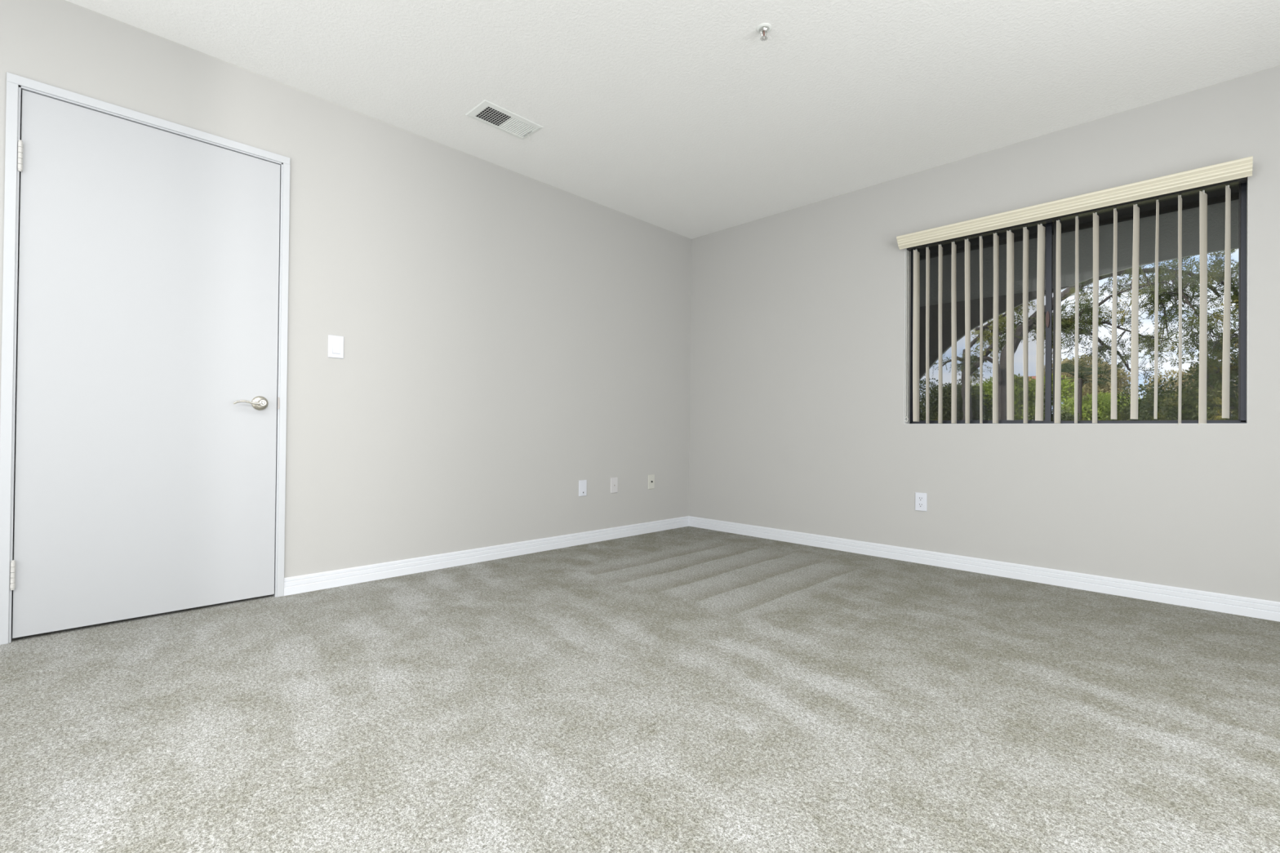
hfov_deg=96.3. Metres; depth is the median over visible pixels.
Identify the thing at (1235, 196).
trim
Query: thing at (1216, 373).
tree
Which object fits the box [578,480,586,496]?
wall plate
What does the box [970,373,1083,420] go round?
rounded bush
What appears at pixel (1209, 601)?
baseboard
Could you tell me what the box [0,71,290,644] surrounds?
door
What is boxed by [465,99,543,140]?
ceiling vent
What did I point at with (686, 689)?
floor
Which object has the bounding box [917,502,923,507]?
receptacle
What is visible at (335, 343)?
light switch
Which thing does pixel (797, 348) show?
wall
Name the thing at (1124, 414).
evergreen tree
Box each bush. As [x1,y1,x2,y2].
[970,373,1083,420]
[1020,406,1084,421]
[1052,391,1211,420]
[1128,345,1238,420]
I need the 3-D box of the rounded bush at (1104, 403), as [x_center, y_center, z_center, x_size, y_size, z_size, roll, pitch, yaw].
[18.577,1.385,22.033,5.089,5.544,2.691,0,0,25]
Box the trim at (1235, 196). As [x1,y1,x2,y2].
[920,192,1239,260]
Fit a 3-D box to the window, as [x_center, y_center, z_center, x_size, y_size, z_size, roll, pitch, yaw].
[2.262,-0.607,3.160,1.496,1.189,0.154,0,-1,45]
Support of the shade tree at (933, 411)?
on the ground
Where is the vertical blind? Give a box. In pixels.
[896,155,1253,425]
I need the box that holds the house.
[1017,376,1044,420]
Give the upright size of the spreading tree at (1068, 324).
7.112 m
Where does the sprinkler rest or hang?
attached to the ceiling at (675, 116)
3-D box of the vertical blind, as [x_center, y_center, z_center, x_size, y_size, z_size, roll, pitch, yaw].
[2.201,-0.597,3.104,1.521,1.178,0.188,0,-1,45]
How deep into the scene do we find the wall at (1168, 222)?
4.28 m
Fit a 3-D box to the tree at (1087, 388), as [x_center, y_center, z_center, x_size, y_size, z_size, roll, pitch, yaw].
[23.417,0.205,30.124,3.623,8.113,3.974,1,-1,-40]
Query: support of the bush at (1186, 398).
on the ground
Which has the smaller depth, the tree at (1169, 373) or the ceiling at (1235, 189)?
the ceiling at (1235, 189)
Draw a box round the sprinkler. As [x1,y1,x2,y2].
[755,22,772,40]
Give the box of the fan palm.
[1052,358,1111,419]
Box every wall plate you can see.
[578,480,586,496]
[610,477,617,493]
[648,474,654,488]
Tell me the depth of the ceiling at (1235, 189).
4.04 m
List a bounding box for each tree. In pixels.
[919,374,944,420]
[919,378,1017,420]
[932,254,1238,420]
[937,301,1066,420]
[1044,354,1130,412]
[1105,383,1177,420]
[1143,362,1238,413]
[1171,248,1238,420]
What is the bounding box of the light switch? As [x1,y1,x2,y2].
[328,334,343,358]
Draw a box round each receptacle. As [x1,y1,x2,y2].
[917,496,924,501]
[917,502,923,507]
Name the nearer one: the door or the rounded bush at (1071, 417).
the door
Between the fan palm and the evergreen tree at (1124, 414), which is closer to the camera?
the evergreen tree at (1124, 414)
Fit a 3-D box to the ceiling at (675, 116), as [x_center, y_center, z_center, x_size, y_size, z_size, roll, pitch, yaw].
[0.738,-1.702,0.355,9.200,0.150,6.240,0,-1,45]
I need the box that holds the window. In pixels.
[903,177,1248,423]
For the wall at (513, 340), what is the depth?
3.23 m
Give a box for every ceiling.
[66,0,1279,239]
[917,185,1239,255]
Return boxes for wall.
[0,0,691,577]
[688,65,1279,602]
[919,199,1239,380]
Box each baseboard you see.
[284,515,688,595]
[688,515,1279,622]
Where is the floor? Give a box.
[0,526,1279,852]
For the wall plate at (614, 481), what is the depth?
4.25 m
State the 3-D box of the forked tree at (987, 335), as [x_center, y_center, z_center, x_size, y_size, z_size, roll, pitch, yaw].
[5.960,0.830,9.503,1.720,6.219,1.258,0,-1,45]
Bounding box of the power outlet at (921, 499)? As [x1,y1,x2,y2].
[915,492,927,511]
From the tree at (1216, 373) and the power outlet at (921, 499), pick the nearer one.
the power outlet at (921, 499)
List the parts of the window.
sliding sash, fixed sash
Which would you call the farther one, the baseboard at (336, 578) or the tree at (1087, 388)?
the tree at (1087, 388)
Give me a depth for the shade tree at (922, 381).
20.56 m

